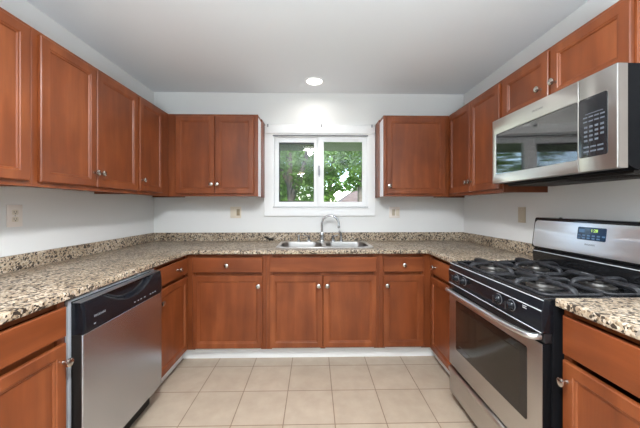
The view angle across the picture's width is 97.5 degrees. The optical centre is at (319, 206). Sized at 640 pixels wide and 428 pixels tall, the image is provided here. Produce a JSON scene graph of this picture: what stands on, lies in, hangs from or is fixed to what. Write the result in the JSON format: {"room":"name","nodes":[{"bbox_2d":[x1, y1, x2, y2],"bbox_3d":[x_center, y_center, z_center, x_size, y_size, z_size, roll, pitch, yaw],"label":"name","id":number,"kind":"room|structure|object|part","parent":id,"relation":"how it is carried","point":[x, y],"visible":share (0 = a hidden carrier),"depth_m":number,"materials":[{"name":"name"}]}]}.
{"room":"kitchen","nodes":[
{"label":"kitchen","id":0,"kind":"room"},
{"bbox_2d":[0,0,153,256],"bbox_3d":[-1.675,0.042,-1.819,0.120,2.452,9.670,0,0,-1],"label":"wall","id":1,"kind":"structure","parent":0,"point":[52,218],"depth_m":1.89,"materials":[{"name":"paint"}]},
{"bbox_2d":[6,205,22,226],"bbox_3d":[-1.679,0.049,1.544,0.008,0.122,0.080,0,0,-1],"label":"wall outlet","id":2,"kind":"object","parent":1,"relation":"attached to","point":[14,213],"visible":1,"depth_m":1.54,"materials":[{"name":"beige plastic"}]},
{"bbox_2d":[12,210,18,214],"bbox_3d":[-1.676,0.029,1.544,0.002,0.028,0.034,0,0,-1],"label":"receptacle","id":3,"kind":"object","parent":2,"relation":"attached to","point":[14,212],"depth_m":1.54,"materials":[{"name":"brown plastic"}]},
{"bbox_2d":[12,217,18,221],"bbox_3d":[-1.676,0.068,1.544,0.002,0.028,0.034,0,0,-1],"label":"receptacle","id":4,"kind":"object","parent":2,"relation":"attached to","point":[14,219],"depth_m":1.54,"materials":[{"name":"brown"}]},
{"bbox_2d":[0,7,30,185],"bbox_3d":[-1.491,-0.478,0.956,0.358,0.760,0.752,0,0,-1],"label":"upper cabinet","id":5,"kind":"object","parent":1,"relation":"attached to","point":[15,34],"visible":1,"depth_m":1.25,"materials":[{"name":"brown wood"}]},
{"bbox_3d":[-1.363,-0.479,1.136,0.008,0.606,0.243,0,0,-1],"label":"panel","id":6,"kind":"part","parent":5,"relation":"part of","materials":[{"name":"brown wood"}]},
{"bbox_2d":[10,27,137,193],"bbox_3d":[-1.507,-0.478,1.729,0.358,0.760,0.792,0,0,-1],"label":"upper cabinet","id":7,"kind":"object","parent":1,"relation":"attached to","point":[84,121],"visible":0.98,"depth_m":1.59,"materials":[{"name":"brown wood"}]},
{"bbox_3d":[-1.367,-0.479,1.539,0.018,0.714,0.351,0,0,-1],"label":"door","id":8,"kind":"part","parent":7,"relation":"part of","materials":[{"name":"brown wood"}]},
{"bbox_3d":[-1.371,-0.479,1.539,0.008,0.606,0.243,0,0,-1],"label":"panel","id":9,"kind":"part","parent":7,"relation":"part of","materials":[{"name":"brown wood"}]},
{"bbox_3d":[-1.344,-0.207,1.694,0.034,0.036,0.036,0,0,-1],"label":"knob","id":10,"kind":"part","parent":7,"relation":"part of","materials":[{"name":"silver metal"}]},
{"bbox_3d":[-1.374,-0.479,1.918,0.018,0.714,0.399,0,0,-1],"label":"door","id":11,"kind":"part","parent":7,"relation":"part of","materials":[{"name":"brown wood"}]},
{"bbox_3d":[-1.379,-0.479,1.918,0.008,0.606,0.291,0,0,-1],"label":"panel","id":12,"kind":"part","parent":7,"relation":"part of","materials":[{"name":"brown wood"}]},
{"bbox_2d":[0,233,154,273],"bbox_3d":[-1.674,0.306,1.692,0.020,0.086,2.352,0,0,-1],"label":"backsplash","id":13,"kind":"structure","parent":1,"relation":"attached to","point":[11,263],"depth_m":1.84,"materials":[{"name":"stone"}]},
{"bbox_2d":[134,94,170,196],"bbox_3d":[-1.522,-0.478,2.503,0.358,0.760,0.753,0,0,-1],"label":"upper cabinet","id":14,"kind":"object","parent":1,"relation":"attached to","point":[152,121],"visible":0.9,"depth_m":2.32,"materials":[{"name":"brown wood"}]},
{"bbox_3d":[-1.382,-0.479,2.307,0.018,0.714,0.335,0,0,-1],"label":"door","id":15,"kind":"part","parent":14,"relation":"part of","materials":[{"name":"brown wood"}]},
{"bbox_3d":[-1.387,-0.479,2.307,0.008,0.606,0.227,0,0,-1],"label":"panel","id":16,"kind":"part","parent":14,"relation":"part of","materials":[{"name":"brown wood"}]},
{"bbox_2d":[130,356,477,427],"bbox_3d":[-0.003,1.292,-1.785,3.464,0.050,9.670,0,0,-1],"label":"floor","id":17,"kind":"structure","parent":0,"point":[370,391],"depth_m":1.89,"materials":[{"name":"beige tile"}]},
{"bbox_2d":[0,301,73,427],"bbox_3d":[-1.338,0.826,0.869,0.660,0.884,0.600,0,0,-1],"label":"base cabinet","id":18,"kind":"object","parent":17,"relation":"on","point":[33,363],"visible":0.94,"depth_m":1.04,"materials":[{"name":"brown wood"}]},
{"bbox_3d":[-1.056,0.857,0.879,0.008,0.483,0.460,0,0,-1],"label":"panel","id":19,"kind":"part","parent":18,"relation":"part of","materials":[{"name":"brown wood"}]},
{"bbox_3d":[-1.073,0.775,0.875,0.022,0.784,0.600,0,0,-1],"label":"frame","id":20,"kind":"part","parent":18,"relation":"part of","materials":[{"name":"brown wood"}]},
{"bbox_3d":[-1.051,0.473,0.879,0.018,0.122,0.568,0,0,-1],"label":"drawer","id":21,"kind":"part","parent":18,"relation":"part of","materials":[{"name":"brown wood"}]},
{"bbox_3d":[-1.051,0.857,0.879,0.018,0.591,0.568,0,0,-1],"label":"door","id":22,"kind":"part","parent":18,"relation":"part of","materials":[{"name":"brown wood"}]},
{"bbox_3d":[-1.031,0.635,1.147,0.034,0.036,0.036,0,0,-1],"label":"knob","id":23,"kind":"part","parent":18,"relation":"part of","materials":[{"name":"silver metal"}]},
{"bbox_2d":[64,268,161,427],"bbox_3d":[-1.336,0.827,1.489,0.652,0.882,0.638,0,0,-1],"label":"dishwasher","id":24,"kind":"object","parent":17,"relation":"on","point":[113,337],"visible":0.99,"depth_m":1.38,"materials":[{"name":"silver metal"}]},
{"bbox_3d":[-1.044,0.844,1.502,0.042,0.597,0.614,0,0,-1],"label":"door","id":25,"kind":"part","parent":24,"relation":"part of","materials":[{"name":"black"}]},
{"bbox_3d":[-1.038,0.477,1.502,0.054,0.133,0.618,0,0,-1],"label":"control panel","id":26,"kind":"part","parent":24,"relation":"part of","materials":[{"name":"black plastic"}]},
{"bbox_3d":[-1.098,1.207,1.501,0.015,0.119,0.610,0,0,-1],"label":"toe panel","id":27,"kind":"part","parent":24,"relation":"part of","materials":[{"name":"black"}]},
{"bbox_2d":[148,255,187,376],"bbox_3d":[-1.368,0.826,2.353,0.660,0.884,1.085,0,0,-1],"label":"base cabinet","id":28,"kind":"object","parent":17,"relation":"on","point":[174,276],"visible":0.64,"depth_m":2.07,"materials":[{"name":"brown wood"}]},
{"bbox_3d":[-1.097,0.775,2.055,0.022,0.784,0.478,0,0,-1],"label":"frame","id":29,"kind":"part","parent":28,"relation":"part of","materials":[{"name":"brown wood"}]},
{"bbox_3d":[-1.075,0.473,2.058,0.018,0.122,0.442,0,0,-1],"label":"drawer","id":30,"kind":"part","parent":28,"relation":"part of","materials":[{"name":"brown wood"}]},
{"bbox_3d":[-1.079,0.857,2.058,0.008,0.483,0.334,0,0,-1],"label":"panel","id":31,"kind":"part","parent":28,"relation":"part of","materials":[{"name":"brown wood"}]},
{"bbox_3d":[-1.075,0.857,2.058,0.018,0.591,0.442,0,0,-1],"label":"door","id":32,"kind":"part","parent":28,"relation":"part of","materials":[{"name":"brown wood"}]},
{"bbox_2d":[0,232,534,324],"bbox_3d":[-0.074,0.323,1.735,3.220,0.119,2.372,0,0,-1],"label":"countertop","id":33,"kind":"structure","parent":28,"relation":"on","point":[31,282],"depth_m":2.09,"materials":[{"name":"stone"}]},
{"bbox_2d":[304,215,339,241],"bbox_3d":[0.018,0.209,2.799,0.361,0.268,0.070,0,0,-1],"label":"faucet","id":34,"kind":"object","parent":33,"relation":"on","point":[326,216],"visible":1,"depth_m":2.79,"materials":[{"name":"silver metal"}]},
{"bbox_3d":[0.104,0.167,2.794,0.193,0.183,0.028,0,0,9],"label":"spout","id":35,"kind":"part","parent":34,"relation":"part of","materials":[{"name":"silver metal"}]},
{"bbox_2d":[276,241,372,247],"bbox_3d":[0.038,0.437,2.615,0.842,0.188,0.477,0,0,-1],"label":"sink","id":36,"kind":"object","parent":33,"relation":"in","point":[283,244],"visible":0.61,"depth_m":2.75,"materials":[{"name":"metal"}]},
{"bbox_3d":[-0.168,0.439,2.581,0.366,0.186,0.349,0,0,-1],"label":"bowl","id":37,"kind":"part","parent":36,"relation":"part of","materials":[{"name":"metal"}]},
{"bbox_3d":[0.241,0.439,2.589,0.376,0.186,0.349,0,0,-1],"label":"bowl","id":38,"kind":"part","parent":36,"relation":"part of","materials":[{"name":"metal"}]},
{"bbox_2d":[162,355,182,381],"bbox_3d":[-1.147,1.220,2.090,0.011,0.096,0.541,0,0,-1],"label":"baseboard","id":39,"kind":"structure","parent":17,"relation":"on","point":[181,357],"depth_m":2.16,"materials":[{"name":"white"}]},
{"bbox_2d":[187,254,266,349],"bbox_3d":[-0.770,0.826,2.578,0.650,0.884,0.660,0,0,-1],"label":"base cabinet","id":40,"kind":"object","parent":17,"relation":"on","point":[227,293],"visible":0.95,"depth_m":2.29,"materials":[{"name":"brown wood"}]},
{"bbox_3d":[-0.753,0.473,2.291,0.570,0.122,0.018,0,0,-1],"label":"drawer","id":41,"kind":"part","parent":40,"relation":"part of","materials":[{"name":"brown wood"}]},
{"bbox_3d":[-0.753,0.857,2.291,0.570,0.591,0.018,0,0,-1],"label":"door","id":42,"kind":"part","parent":40,"relation":"part of","materials":[{"name":"brown wood"}]},
{"bbox_3d":[-0.753,0.857,2.296,0.462,0.483,0.008,0,0,-1],"label":"panel","id":43,"kind":"part","parent":40,"relation":"part of","materials":[{"name":"brown wood"}]},
{"bbox_2d":[183,347,433,357],"bbox_3d":[-0.087,1.220,2.376,2.120,0.096,0.011,0,0,-1],"label":"baseboard","id":44,"kind":"structure","parent":17,"relation":"on","point":[345,351],"depth_m":2.37,"materials":[{"name":"white"}]},
{"bbox_2d":[267,254,378,348],"bbox_3d":[0.021,0.826,2.594,0.931,0.884,0.660,0,0,-1],"label":"base cabinet","id":45,"kind":"object","parent":17,"relation":"on","point":[314,300],"visible":0.91,"depth_m":2.30,"materials":[{"name":"brown wood"}]},
{"bbox_3d":[-0.195,0.857,2.302,0.432,0.591,0.018,0,0,-1],"label":"door","id":46,"kind":"part","parent":45,"relation":"part of","materials":[{"name":"brown wood"}]},
{"bbox_3d":[-0.195,0.857,2.307,0.324,0.483,0.008,0,0,-1],"label":"panel","id":47,"kind":"part","parent":45,"relation":"part of","materials":[{"name":"brown wood"}]},
{"bbox_3d":[0.246,0.857,2.311,0.438,0.591,0.018,0,0,-1],"label":"door","id":48,"kind":"part","parent":45,"relation":"part of","materials":[{"name":"brown wood"}]},
{"bbox_3d":[0.246,0.857,2.316,0.330,0.483,0.008,0,0,-1],"label":"panel","id":49,"kind":"part","parent":45,"relation":"part of","materials":[{"name":"brown wood"}]},
{"bbox_2d":[379,254,429,347],"bbox_3d":[0.700,0.826,2.608,0.425,0.884,0.660,0,0,-1],"label":"base cabinet","id":50,"kind":"object","parent":17,"relation":"on","point":[404,279],"visible":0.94,"depth_m":2.32,"materials":[{"name":"brown wood"}]},
{"bbox_3d":[0.690,0.473,2.320,0.338,0.122,0.018,0,0,-1],"label":"drawer","id":51,"kind":"part","parent":50,"relation":"part of","materials":[{"name":"brown wood"}]},
{"bbox_3d":[0.690,0.857,2.320,0.338,0.591,0.018,0,0,-1],"label":"door","id":52,"kind":"part","parent":50,"relation":"part of","materials":[{"name":"brown wood"}]},
{"bbox_3d":[0.690,0.857,2.325,0.230,0.483,0.008,0,0,-1],"label":"panel","id":53,"kind":"part","parent":50,"relation":"part of","materials":[{"name":"brown wood"}]},
{"bbox_2d":[430,255,450,370],"bbox_3d":[1.193,0.826,2.403,0.660,0.884,1.089,0,0,-1],"label":"base cabinet","id":54,"kind":"object","parent":17,"relation":"on","point":[439,268],"visible":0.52,"depth_m":2.13,"materials":[{"name":"brown wood"}]},
{"bbox_3d":[0.935,0.775,2.095,0.022,0.784,0.482,0,0,-1],"label":"frame","id":55,"kind":"part","parent":54,"relation":"part of","materials":[{"name":"brown wood"}]},
{"bbox_3d":[0.912,0.473,2.086,0.018,0.122,0.430,0,0,-1],"label":"drawer","id":56,"kind":"part","parent":54,"relation":"part of","materials":[{"name":"brown wood"}]},
{"bbox_3d":[0.917,0.857,2.086,0.008,0.483,0.322,0,0,-1],"label":"panel","id":57,"kind":"part","parent":54,"relation":"part of","materials":[{"name":"brown wood"}]},
{"bbox_2d":[434,353,449,374],"bbox_3d":[0.983,1.220,2.132,0.011,0.096,0.543,0,0,-1],"label":"baseboard","id":58,"kind":"structure","parent":17,"relation":"on","point":[435,355],"depth_m":2.24,"materials":[{"name":"white"}]},
{"bbox_2d":[445,217,639,427],"bbox_3d":[1.157,0.664,1.477,0.728,1.206,0.762,0,0,-1],"label":"gas range","id":59,"kind":"object","parent":17,"relation":"on","point":[507,356],"visible":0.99,"depth_m":1.35,"materials":[{"name":"silver metal"}]},
{"bbox_3d":[0.835,0.440,1.743,0.026,0.046,0.046,0,0,-1],"label":"knob","id":60,"kind":"part","parent":59,"relation":"part of","materials":[{"name":"black plastic"}]},
{"bbox_3d":[0.836,0.440,1.657,0.026,0.046,0.046,0,0,-1],"label":"knob","id":61,"kind":"part","parent":59,"relation":"part of","materials":[{"name":"black plastic"}]},
{"bbox_3d":[0.872,1.122,1.468,0.046,0.181,0.748,0,0,-1],"label":"drawer","id":62,"kind":"part","parent":59,"relation":"part of","materials":[{"name":"metal"}]},
{"bbox_3d":[0.854,0.735,1.463,0.002,0.235,0.510,0,0,-1],"label":"glass","id":63,"kind":"part","parent":59,"relation":"part of","materials":[{"name":"black glass"}]},
{"bbox_3d":[1.012,0.354,1.653,0.124,0.018,0.124,0,0,-1],"label":"burner","id":64,"kind":"part","parent":59,"relation":"part of","materials":[{"name":"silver metal"}]},
{"bbox_3d":[0.829,0.525,1.469,0.072,0.055,0.754,0,0,-1],"label":"handle","id":65,"kind":"part","parent":59,"relation":"part of","materials":[{"name":"silver metal"}]},
{"bbox_3d":[0.853,0.490,1.468,0.004,0.004,0.748,0,0,-1],"label":"edge trim","id":66,"kind":"part","parent":59,"relation":"part of","materials":[{"name":"grey metal"}]},
{"bbox_3d":[0.854,0.406,1.468,0.004,0.004,0.748,0,0,-1],"label":"edge trim","id":67,"kind":"part","parent":59,"relation":"part of","materials":[{"name":"grey metal"}]},
{"bbox_3d":[0.843,0.440,1.344,0.026,0.046,0.046,0,0,-1],"label":"knob","id":68,"kind":"part","parent":59,"relation":"part of","materials":[{"name":"black plastic"}]},
{"bbox_3d":[0.858,0.775,1.468,0.004,0.480,0.748,0,0,-1],"label":"panel","id":69,"kind":"part","parent":59,"relation":"part of","materials":[{"name":"metal"}]},
{"bbox_3d":[0.862,0.365,1.468,0.004,0.004,0.748,0,0,-1],"label":"edge trim","id":70,"kind":"part","parent":59,"relation":"part of","materials":[{"name":"grey metal"}]},
{"bbox_3d":[0.877,0.429,1.468,0.048,0.131,0.756,0,0,-1],"label":"control panel","id":71,"kind":"part","parent":59,"relation":"part of","materials":[{"name":"black metal"}]},
{"bbox_3d":[0.877,0.775,1.468,0.034,0.480,0.748,0,0,-1],"label":"oven door","id":72,"kind":"part","parent":59,"relation":"part of","materials":[{"name":"silver metal"}]},
{"bbox_3d":[0.844,0.440,1.257,0.026,0.046,0.046,0,0,-1],"label":"knob","id":73,"kind":"part","parent":59,"relation":"part of","materials":[{"name":"black plastic"}]},
{"bbox_3d":[1.277,0.354,1.658,0.124,0.018,0.124,0,0,-1],"label":"burner","id":74,"kind":"part","parent":59,"relation":"part of","materials":[{"name":"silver metal"}]},
{"bbox_3d":[1.019,0.354,1.289,0.124,0.018,0.124,0,0,-1],"label":"burner","id":75,"kind":"part","parent":59,"relation":"part of","materials":[{"name":"silver metal"}]},
{"bbox_2d":[452,261,639,302],"bbox_3d":[1.145,0.364,1.473,0.556,0.018,0.756,0,0,-1],"label":"cooktop","id":76,"kind":"object","parent":59,"relation":"in","point":[532,291],"depth_m":1.29,"materials":[{"name":"black metal"}]},
{"bbox_3d":[1.421,0.170,1.483,0.024,0.167,0.740,0,0,-1],"label":"plate","id":77,"kind":"part","parent":59,"relation":"part of","materials":[{"name":"metal"}]},
{"bbox_3d":[1.417,0.319,1.478,0.008,0.076,0.746,0,0,-1],"label":"edge trim","id":78,"kind":"part","parent":59,"relation":"part of","materials":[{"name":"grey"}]},
{"bbox_3d":[1.284,0.354,1.294,0.124,0.018,0.124,0,0,-1],"label":"burner","id":79,"kind":"part","parent":59,"relation":"part of","materials":[{"name":"silver metal"}]},
{"bbox_2d":[555,310,639,427],"bbox_3d":[1.226,0.826,0.781,0.660,0.884,0.620,0,0,-1],"label":"base cabinet","id":80,"kind":"object","parent":17,"relation":"on","point":[600,383],"visible":0.94,"depth_m":0.95,"materials":[{"name":"brown wood"}]},
{"bbox_3d":[0.908,0.655,1.052,0.034,0.036,0.036,0,0,-1],"label":"knob","id":81,"kind":"part","parent":80,"relation":"part of","materials":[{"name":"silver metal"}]},
{"bbox_2d":[555,298,639,339],"bbox_3d":[1.234,0.323,0.776,0.643,0.119,0.622,0,0,-1],"label":"countertop","id":82,"kind":"structure","parent":80,"relation":"on","point":[622,315],"depth_m":0.96,"materials":[{"name":"stone"}]},
{"bbox_3d":[0.939,0.486,0.779,0.018,0.147,0.588,0,0,-1],"label":"drawer","id":83,"kind":"part","parent":80,"relation":"part of","materials":[{"name":"brown wood"}]},
{"bbox_3d":[0.939,0.868,0.779,0.018,0.570,0.588,0,0,-1],"label":"door","id":84,"kind":"part","parent":80,"relation":"part of","materials":[{"name":"brown wood"}]},
{"bbox_3d":[0.961,0.775,0.776,0.022,0.784,0.620,0,0,-1],"label":"frame","id":85,"kind":"part","parent":80,"relation":"part of","materials":[{"name":"brown wood"}]},
{"bbox_3d":[0.943,0.868,0.779,0.008,0.462,0.480,0,0,-1],"label":"panel","id":86,"kind":"part","parent":80,"relation":"part of","materials":[{"name":"brown wood"}]},
{"bbox_2d":[26,0,588,93],"bbox_3d":[-0.003,-1.224,-1.785,3.464,0.080,9.670,0,0,-1],"label":"ceiling","id":87,"kind":"structure","parent":0,"point":[224,46],"depth_m":2.00,"materials":[{"name":"paint"}]},
{"bbox_2d":[304,76,323,85],"bbox_3d":[-0.053,-1.179,2.639,0.188,0.008,0.188,0,0,-1],"label":"recessed light","id":88,"kind":"object","parent":87,"relation":"in","point":[313,81],"visible":1,"depth_m":2.63,"materials":[{"name":"white"}]},
{"bbox_2d":[154,92,463,232],"bbox_3d":[-0.100,0.042,2.986,3.224,2.452,0.126,0,0,-1],"label":"wall","id":89,"kind":"structure","parent":0,"point":[187,214],"depth_m":2.92,"materials":[{"name":"paint"}]},
{"bbox_2d":[168,114,264,197],"bbox_3d":[-0.985,-0.477,2.725,0.836,0.763,0.358,0,0,-1],"label":"upper cabinet","id":90,"kind":"object","parent":89,"relation":"attached to","point":[209,154],"visible":1,"depth_m":2.59,"materials":[{"name":"brown wood"}]},
{"bbox_3d":[-1.147,-0.479,2.585,0.354,0.714,0.018,0,0,-1],"label":"door","id":91,"kind":"part","parent":90,"relation":"part of","materials":[{"name":"brown wood"}]},
{"bbox_3d":[-1.147,-0.479,2.590,0.246,0.606,0.008,0,0,-1],"label":"panel","id":92,"kind":"part","parent":90,"relation":"part of","materials":[{"name":"brown wood"}]},
{"bbox_3d":[-0.788,-0.479,2.592,0.355,0.714,0.018,0,0,-1],"label":"door","id":93,"kind":"part","parent":90,"relation":"part of","materials":[{"name":"brown wood"}]},
{"bbox_3d":[-0.788,-0.479,2.597,0.247,0.606,0.008,0,0,-1],"label":"panel","id":94,"kind":"part","parent":90,"relation":"part of","materials":[{"name":"brown wood"}]},
{"bbox_3d":[-0.576,-0.465,2.683,0.004,0.728,0.127,0,0,-1],"label":"panel","id":95,"kind":"part","parent":90,"relation":"part of","materials":[{"name":"white laminate"}]},
{"bbox_2d":[230,207,240,217],"bbox_3d":[-0.871,0.056,2.903,0.112,0.118,0.008,0,0,-1],"label":"switch plate","id":96,"kind":"object","parent":89,"relation":"attached to","point":[235,212],"visible":1,"depth_m":2.90,"materials":[{"name":"beige plastic"}]},
{"bbox_2d":[155,232,462,240],"bbox_3d":[-0.098,0.306,2.911,3.220,0.086,0.020,0,0,-1],"label":"backsplash","id":97,"kind":"structure","parent":89,"relation":"attached to","point":[231,236],"depth_m":2.90,"materials":[{"name":"stone"}]},
{"bbox_2d":[264,124,374,215],"bbox_3d":[-0.002,-0.381,2.950,1.149,0.947,0.188,0,0,-1],"label":"window","id":98,"kind":"structure","parent":89,"relation":"in","point":[275,134],"depth_m":2.92,"materials":[{"name":"white plastic"}]},
{"bbox_3d":[-0.252,-0.367,3.010,0.407,0.670,0.012,0,0,-1],"label":"screen frame","id":99,"kind":"part","parent":98,"relation":"part of","materials":[{"name":"black"}]},
{"bbox_3d":[-0.239,-0.370,2.980,0.478,0.731,0.030,0,0,-1],"label":"sash","id":100,"kind":"part","parent":98,"relation":"part of","materials":[{"name":"white plastic"}]},
{"bbox_3d":[0.006,0.013,2.916,0.990,0.014,0.042,0,0,-1],"label":"sill","id":101,"kind":"part","parent":98,"relation":"part of","materials":[{"name":"white plastic"}]},
{"bbox_3d":[0.232,-0.370,2.956,0.513,0.731,0.030,0,0,-1],"label":"sash","id":102,"kind":"part","parent":98,"relation":"part of","materials":[{"name":"white plastic"}]},
{"bbox_2d":[389,207,399,217],"bbox_3d":[0.779,0.057,2.936,0.112,0.116,0.008,0,0,-1],"label":"switch plate","id":103,"kind":"object","parent":89,"relation":"attached to","point":[394,212],"visible":1,"depth_m":2.93,"materials":[{"name":"beige plastic"}]},
{"bbox_2d":[375,115,448,197],"bbox_3d":[0.896,-0.477,2.763,0.630,0.763,0.358,0,0,-1],"label":"upper cabinet","id":104,"kind":"object","parent":89,"relation":"attached to","point":[412,152],"visible":1,"depth_m":2.63,"materials":[{"name":"brown wood"}]},
{"bbox_3d":[0.592,-0.465,2.707,0.004,0.728,0.127,0,0,-1],"label":"panel","id":105,"kind":"part","parent":104,"relation":"part of","materials":[{"name":"white laminate"}]},
{"bbox_3d":[0.896,-0.479,2.631,0.443,0.606,0.008,0,0,-1],"label":"panel","id":106,"kind":"part","parent":104,"relation":"part of","materials":[{"name":"brown wood"}]},
{"bbox_2d":[464,0,639,242],"bbox_3d":[1.668,0.042,-1.752,0.120,2.452,9.670,0,0,-1],"label":"wall","id":107,"kind":"structure","parent":0,"point":[492,215],"depth_m":1.90,"materials":[{"name":"paint"}]},
{"bbox_2d":[437,79,547,197],"bbox_3d":[1.344,-0.478,2.418,0.358,0.760,1.065,0,0,-1],"label":"upper cabinet","id":108,"kind":"object","parent":107,"relation":"attached to","point":[471,125],"visible":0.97,"depth_m":2.19,"materials":[{"name":"brown wood"}]},
{"bbox_3d":[1.212,-0.479,2.438,0.008,0.606,0.239,0,0,-1],"label":"panel","id":109,"kind":"part","parent":108,"relation":"part of","materials":[{"name":"brown wood"}]},
{"bbox_3d":[1.207,-0.479,2.438,0.018,0.714,0.347,0,0,-1],"label":"door","id":110,"kind":"part","parent":108,"relation":"part of","materials":[{"name":"brown wood"}]},
{"bbox_3d":[1.233,-0.478,2.264,0.022,0.760,0.760,0,0,-1],"label":"frame","id":111,"kind":"part","parent":108,"relation":"part of","materials":[{"name":"brown wood"}]},
{"bbox_3d":[1.219,-0.479,2.080,0.008,0.606,0.250,0,0,-1],"label":"panel","id":112,"kind":"part","parent":108,"relation":"part of","materials":[{"name":"brown wood"}]},
{"bbox_3d":[1.215,-0.479,2.080,0.018,0.714,0.358,0,0,-1],"label":"door","id":113,"kind":"part","parent":108,"relation":"part of","materials":[{"name":"brown wood"}]},
{"bbox_2d":[463,232,534,255],"bbox_3d":[1.512,0.306,2.412,0.020,0.086,1.042,0,0,-1],"label":"backsplash","id":114,"kind":"structure","parent":107,"relation":"attached to","point":[505,244],"depth_m":2.33,"materials":[{"name":"stone"}]},
{"bbox_2d":[518,207,525,222],"bbox_3d":[1.526,0.059,2.123,0.007,0.118,0.075,0,0,-1],"label":"blank plate","id":115,"kind":"object","parent":107,"relation":"attached to","point":[521,210],"visible":1,"depth_m":2.11,"materials":[{"name":"beige plastic"}]},
{"bbox_2d":[503,0,639,116],"bbox_3d":[1.363,-0.711,1.494,0.358,0.296,0.781,0,0,-1],"label":"upper cabinet","id":116,"kind":"object","parent":107,"relation":"attached to","point":[611,37],"visible":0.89,"depth_m":1.32,"materials":[{"name":"brown wood"}]},
{"bbox_3d":[1.227,-0.702,1.682,0.008,0.161,0.252,0,0,-1],"label":"panel","id":117,"kind":"part","parent":116,"relation":"part of","materials":[{"name":"brown wood"}]},
{"bbox_3d":[1.223,-0.702,1.682,0.018,0.269,0.360,0,0,-1],"label":"door","id":118,"kind":"part","parent":116,"relation":"part of","materials":[{"name":"brown wood"}]},
{"bbox_3d":[1.200,-0.647,1.548,0.034,0.036,0.036,0,0,-1],"label":"knob","id":119,"kind":"part","parent":116,"relation":"part of","materials":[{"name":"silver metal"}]},
{"bbox_3d":[1.202,-0.647,1.452,0.034,0.036,0.036,0,0,-1],"label":"knob","id":120,"kind":"part","parent":116,"relation":"part of","materials":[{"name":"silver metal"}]},
{"bbox_2d":[493,63,639,185],"bbox_3d":[1.337,-0.346,1.469,0.398,0.429,0.760,0,0,-1],"label":"microwave","id":121,"kind":"object","parent":116,"relation":"attached to","point":[587,130],"visible":1,"depth_m":1.27,"materials":[{"name":"silver metal"}]},
{"bbox_3d":[1.161,-0.355,1.546,0.044,0.406,0.600,0,0,-1],"label":"door","id":122,"kind":"part","parent":121,"relation":"part of","materials":[{"name":"metal"}]},
{"bbox_3d":[1.144,-0.338,1.530,0.006,0.259,0.563,0,0,-1],"label":"door glass","id":123,"kind":"part","parent":121,"relation":"part of","materials":[{"name":"black glass"}]},
{"bbox_3d":[1.145,-0.340,1.180,0.003,0.255,0.121,0,0,-1],"label":"keypad panel","id":124,"kind":"part","parent":121,"relation":"part of","materials":[{"name":"black plastic"}]},
{"bbox_3d":[1.249,-0.711,1.492,0.022,0.296,0.781,0,0,-1],"label":"frame","id":125,"kind":"part","parent":116,"relation":"part of","materials":[{"name":"brown wood"}]},
{"bbox_3d":[1.235,-0.702,1.299,0.008,0.161,0.270,0,0,-1],"label":"panel","id":126,"kind":"part","parent":116,"relation":"part of","materials":[{"name":"brown wood"}]},
{"bbox_3d":[1.230,-0.702,1.299,0.018,0.269,0.378,0,0,-1],"label":"door","id":127,"kind":"part","parent":116,"relation":"part of","materials":[{"name":"brown wood"}]},
{"label":"outside","id":128,"kind":"structure","parent":0,"visible":0},
{"bbox_3d":[-0.486,2.367,24.057,60.000,0.200,41.876,0,0,-1],"label":"lawn","id":129,"kind":"structure","parent":128,"visible":0},
{"bbox_2d":[293,197,313,200],"bbox_3d":[-0.353,1.024,6.216,2.198,2.502,1.708,0,0,-1],"label":"leafy bush","id":130,"kind":"object","parent":129,"relation":"on","point":[302,198],"visible":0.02,"depth_m":6.33,"materials":[{"name":"green plant"}]},
{"bbox_2d":[280,151,328,200],"bbox_3d":[-1.541,-1.232,9.719,4.202,7.003,3.542,0,0,-30],"label":"leafy tree","id":131,"kind":"object","parent":129,"relation":"on","point":[287,178],"visible":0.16,"depth_m":8.91,"materials":[{"name":"green plant"}]},
{"bbox_2d":[313,151,361,201],"bbox_3d":[0.527,-0.334,7.998,1.406,5.206,1.317,0,0,26],"label":"leafy tree","id":132,"kind":"object","parent":129,"relation":"on","point":[339,161],"visible":0.41,"depth_m":7.81,"materials":[{"name":"green plant"}]},
{"bbox_2d":[337,188,357,201],"bbox_3d":[4.945,0.458,17.604,8.600,3.620,6.000,0,0,-1],"label":"neighbor house","id":133,"kind":"structure","parent":129,"relation":"on","point":[352,196],"depth_m":15.87,"materials":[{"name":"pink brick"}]},
{"bbox_2d":[345,151,361,201],"bbox_3d":[1.578,-0.172,10.522,1.893,4.884,1.114,0,0,-1],"label":"leafy tree","id":134,"kind":"object","parent":129,"relation":"on","point":[355,172],"visible":0.26,"depth_m":10.46,"materials":[{"name":"green plant"}]},
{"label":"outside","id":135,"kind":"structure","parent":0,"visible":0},
{"bbox_2d":[280,142,361,150],"bbox_3d":[-0.067,-0.925,3.321,7.000,0.415,0.525,0,0,-1],"label":"eave","id":136,"kind":"object","parent":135,"point":[328,146],"depth_m":3.39,"materials":[{"name":"grey"}]}
]}

